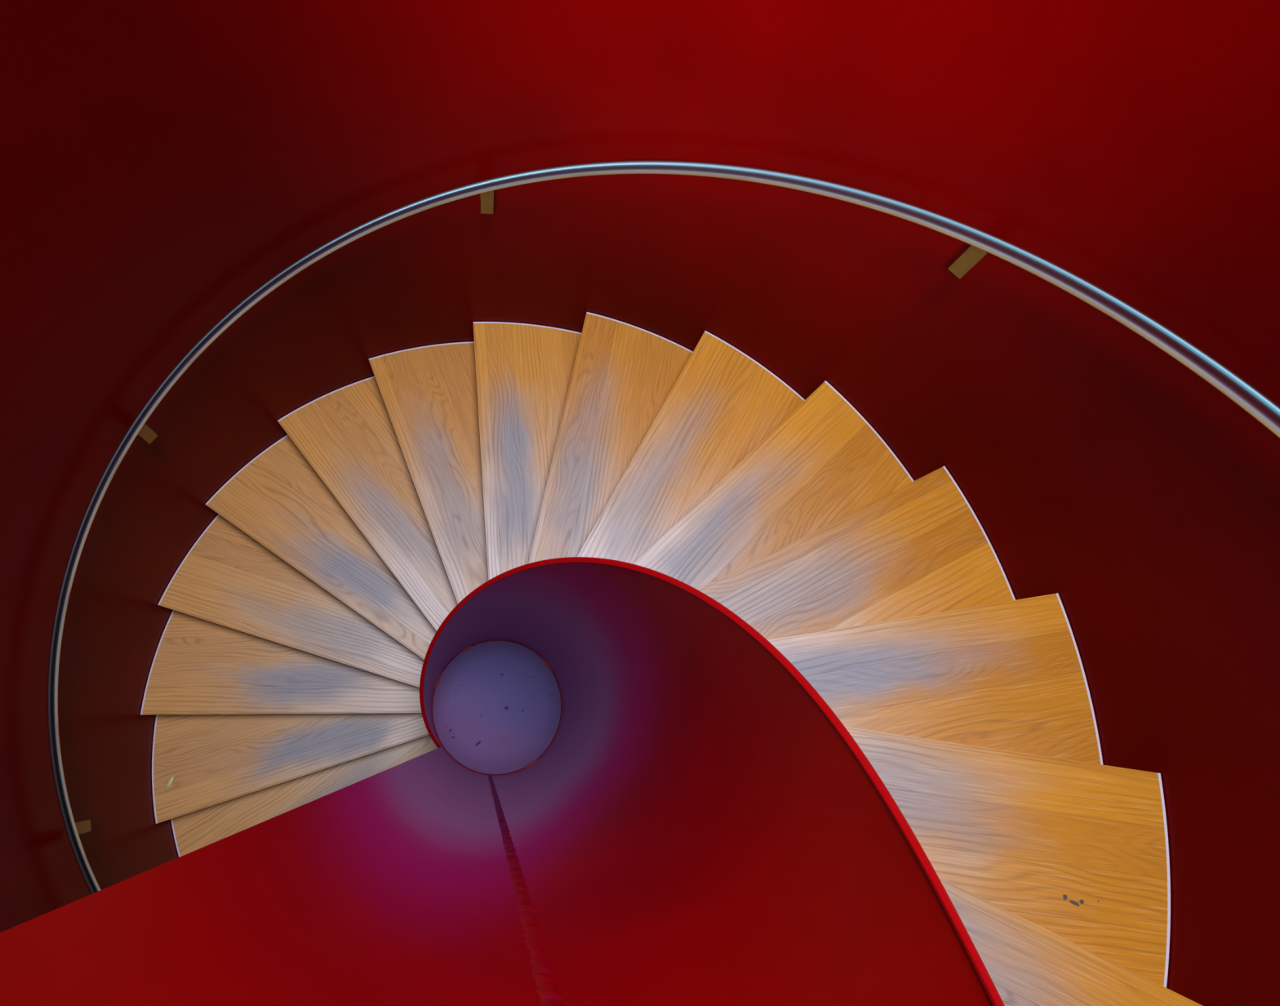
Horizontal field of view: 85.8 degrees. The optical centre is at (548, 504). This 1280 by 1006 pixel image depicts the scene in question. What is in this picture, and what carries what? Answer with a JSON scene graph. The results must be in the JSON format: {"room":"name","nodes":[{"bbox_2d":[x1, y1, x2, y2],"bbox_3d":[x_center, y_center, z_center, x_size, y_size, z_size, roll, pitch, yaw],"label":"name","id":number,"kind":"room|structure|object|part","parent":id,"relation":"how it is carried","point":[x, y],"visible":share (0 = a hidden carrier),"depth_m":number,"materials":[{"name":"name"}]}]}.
{"room":"spiral staircase","nodes":[
{"label":"spiral staircase","id":0,"kind":"room"},
{"bbox_2d":[0,0,1279,1005],"bbox_3d":[-0.136,0.598,2.151,3.691,4.796,3.691,2,72,-5],"label":"wall","id":1,"kind":"structure","parent":0,"point":[162,162],"depth_m":1.94,"materials":[{"name":"red paint"}]},
{"bbox_2d":[46,160,1279,893],"bbox_3d":[-0.101,0.500,2.035,3.342,3.081,3.298,2,72,-5],"label":"handrail","id":2,"kind":"object","parent":1,"relation":"attached to","point":[1248,397],"visible":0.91,"depth_m":2.15,"materials":[{"name":"metal"}]},
{"bbox_3d":[-0.378,1.368,4.473,3.691,0.120,3.691,2,72,-5],"label":"floor","id":3,"kind":"structure","parent":0,"visible":0},
{"bbox_2d":[0,556,1004,1005],"bbox_3d":[-0.152,0.649,2.304,0.611,4.471,0.611,2,72,-5],"label":"stair wall","id":4,"kind":"structure","parent":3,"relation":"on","point":[628,794],"depth_m":0.66,"materials":[{"name":"red paint"}]},
{"bbox_3d":[-0.230,0.899,3.058,0.573,0.020,0.573,2,72,-5],"label":"drum plate","id":5,"kind":"part","parent":4,"relation":"part of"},
{"bbox_3d":[-0.678,2.242,3.998,0.535,0.169,1.409,5,71,-4],"label":"stair tread","id":6,"kind":"structure","parent":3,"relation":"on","visible":0},
{"bbox_3d":[-0.934,2.050,3.854,0.535,0.169,1.409,22,71,1],"label":"stair tread","id":7,"kind":"structure","parent":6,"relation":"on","visible":0},
{"bbox_3d":[-1.138,1.790,3.740,0.535,0.169,1.409,38,72,7],"label":"stair tread","id":8,"kind":"structure","parent":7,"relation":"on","visible":0},
{"bbox_2d":[170,734,437,857],"bbox_3d":[-1.270,1.478,3.649,1.409,0.169,0.535,-32,78,-15],"label":"stair tread","id":9,"kind":"structure","parent":8,"relation":"on","point":[193,831],"depth_m":3.53,"materials":[{"name":"brown wood"}]},
{"bbox_3d":[-1.813,1.804,3.416,0.029,0.040,0.541,-24,76,-13],"label":"edge trim","id":10,"kind":"part","parent":9,"relation":"part of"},
{"bbox_2d":[151,712,429,823],"bbox_3d":[-1.318,1.139,3.577,1.409,0.169,0.535,-15,74,-11],"label":"stair tread","id":11,"kind":"structure","parent":9,"relation":"on","point":[211,759],"depth_m":3.44,"materials":[{"name":"brown wood"}]},
{"bbox_3d":[-1.948,1.291,3.392,0.029,0.040,0.541,-7,73,-8],"label":"edge trim","id":12,"kind":"part","parent":11,"relation":"part of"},
{"bbox_2d":[167,776,173,786],"bbox_3d":[-1.859,1.360,3.352,0.018,0.009,0.058,18,71,0],"label":"scrap","id":13,"kind":"object","parent":11,"relation":"on","point":[171,780],"visible":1,"depth_m":3.35,"materials":[{"name":"green plant"}]},
{"bbox_2d":[140,609,421,715],"bbox_3d":[-1.275,0.797,3.515,1.409,0.169,0.535,1,72,-6],"label":"stair tread","id":14,"kind":"structure","parent":11,"relation":"on","point":[199,666],"depth_m":3.39,"materials":[{"name":"brown wood"}]},
{"bbox_3d":[-1.936,0.761,3.389,0.029,0.040,0.541,9,71,-3],"label":"edge trim","id":15,"kind":"part","parent":14,"relation":"part of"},
{"bbox_2d":[157,514,424,687],"bbox_3d":[-1.144,0.478,3.454,1.409,0.169,0.535,18,71,0],"label":"stair tread","id":16,"kind":"structure","parent":14,"relation":"on","point":[227,578],"depth_m":3.34,"materials":[{"name":"brown wood"}]},
{"bbox_3d":[-1.777,0.255,3.393,0.029,0.040,0.541,26,71,3],"label":"edge trim","id":17,"kind":"part","parent":16,"relation":"part of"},
{"bbox_2d":[204,434,436,659],"bbox_3d":[-0.934,0.206,3.386,1.409,0.169,0.535,34,72,6],"label":"stair tread","id":18,"kind":"structure","parent":16,"relation":"on","point":[277,499],"depth_m":3.29,"materials":[{"name":"brown wood"}]},
{"bbox_3d":[-1.483,-0.186,3.391,0.029,0.040,0.541,42,73,8],"label":"edge trim","id":19,"kind":"part","parent":18,"relation":"part of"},
{"bbox_2d":[277,376,457,631],"bbox_3d":[-0.664,-0.001,3.303,0.535,0.169,1.409,-37,79,-16],"label":"stair tread","id":20,"kind":"structure","parent":18,"relation":"on","point":[347,434],"depth_m":3.23,"materials":[{"name":"brown wood"}]},
{"bbox_3d":[-1.079,-0.529,3.366,0.541,0.040,0.029,-28,77,-14],"label":"edge trim","id":21,"kind":"part","parent":20,"relation":"part of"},
{"bbox_2d":[368,341,488,603],"bbox_3d":[-0.355,-0.128,3.197,0.535,0.169,1.409,-20,75,-12],"label":"stair tread","id":22,"kind":"structure","parent":20,"relation":"on","point":[428,393],"depth_m":3.15,"materials":[{"name":"brown wood"}]},
{"bbox_3d":[-0.599,-0.747,3.309,0.541,0.040,0.029,-11,73,-9],"label":"edge trim","id":23,"kind":"part","parent":22,"relation":"part of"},
{"bbox_2d":[473,321,581,580],"bbox_3d":[-0.034,-0.169,3.064,0.535,0.169,1.409,-3,72,-7],"label":"stair tread","id":24,"kind":"structure","parent":22,"relation":"on","point":[524,371],"depth_m":3.03,"materials":[{"name":"brown wood"}]},
{"bbox_3d":[-0.084,-0.825,3.209,0.541,0.040,0.029,5,71,-4],"label":"edge trim","id":25,"kind":"part","parent":24,"relation":"part of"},
{"bbox_2d":[528,311,693,563],"bbox_3d":[0.273,-0.124,2.902,0.535,0.169,1.409,13,71,-1],"label":"stair tread","id":26,"kind":"structure","parent":24,"relation":"on","point":[624,374],"depth_m":2.89,"materials":[{"name":"brown wood"}]},
{"bbox_3d":[0.422,-0.763,3.061,0.541,0.040,0.029,21,71,1],"label":"edge trim","id":27,"kind":"part","parent":26,"relation":"part of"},
{"bbox_2d":[577,330,804,564],"bbox_3d":[0.540,-0.004,2.710,0.535,0.169,1.409,30,71,4],"label":"stair tread","id":28,"kind":"structure","parent":26,"relation":"on","point":[723,403],"depth_m":2.71,"materials":[{"name":"brown wood"}]},
{"bbox_3d":[0.874,-0.569,2.864,0.541,0.040,0.029,38,72,7],"label":"edge trim","id":29,"kind":"part","parent":28,"relation":"part of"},
{"bbox_2d":[634,380,913,589],"bbox_3d":[0.745,0.177,2.491,1.409,0.169,0.535,-41,80,-17],"label":"stair tread","id":30,"kind":"structure","parent":28,"relation":"on","point":[824,462],"depth_m":2.49,"materials":[{"name":"brown wood"}]},
{"bbox_2d":[697,466,1015,639],"bbox_3d":[0.870,0.399,2.251,1.409,0.169,0.535,-24,76,-13],"label":"stair tread","id":31,"kind":"structure","parent":30,"relation":"on","point":[920,548],"depth_m":2.25,"materials":[{"name":"brown wood"}]},
{"bbox_2d":[768,592,1102,764],"bbox_3d":[0.907,0.636,1.996,1.409,0.169,0.535,-7,73,-8],"label":"stair tread","id":32,"kind":"structure","parent":31,"relation":"on","point":[1009,675],"depth_m":1.98,"materials":[{"name":"brown wood"}]},
{"bbox_2d":[844,726,1170,987],"bbox_3d":[0.854,0.863,1.735,1.409,0.170,0.535,9,71,-3],"label":"stair tread","id":33,"kind":"structure","parent":32,"relation":"on","point":[1078,851],"depth_m":1.70,"materials":[{"name":"brown wood"}]},
{"bbox_2d":[937,875,1202,1005],"bbox_3d":[0.717,1.056,1.477,1.409,0.169,0.535,25,71,3],"label":"stair tread","id":34,"kind":"structure","parent":33,"relation":"on","point":[1028,963],"depth_m":1.45,"materials":[{"name":"brown wood"}]},
{"bbox_2d":[1070,899,1079,906],"bbox_3d":[1.276,0.965,1.655,0.025,0.001,0.012,9,71,-3],"label":"debris","id":35,"kind":"object","parent":33,"relation":"on","point":[1073,902],"depth_m":1.65,"materials":[{"name":"grey"}]},
{"bbox_3d":[1.522,0.951,1.707,0.029,0.040,0.541,17,71,0],"label":"edge trim","id":36,"kind":"part","parent":33,"relation":"part of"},
{"bbox_3d":[1.573,0.534,2.031,0.029,0.040,0.541,1,72,-6],"label":"edge trim","id":37,"kind":"part","parent":32,"relation":"part of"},
{"bbox_3d":[1.475,0.114,2.340,0.029,0.040,0.541,-15,74,-11],"label":"edge trim","id":38,"kind":"part","parent":31,"relation":"part of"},
{"bbox_3d":[1.236,-0.266,2.621,0.029,0.040,0.541,-33,78,-15],"label":"edge trim","id":39,"kind":"part","parent":30,"relation":"part of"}
]}

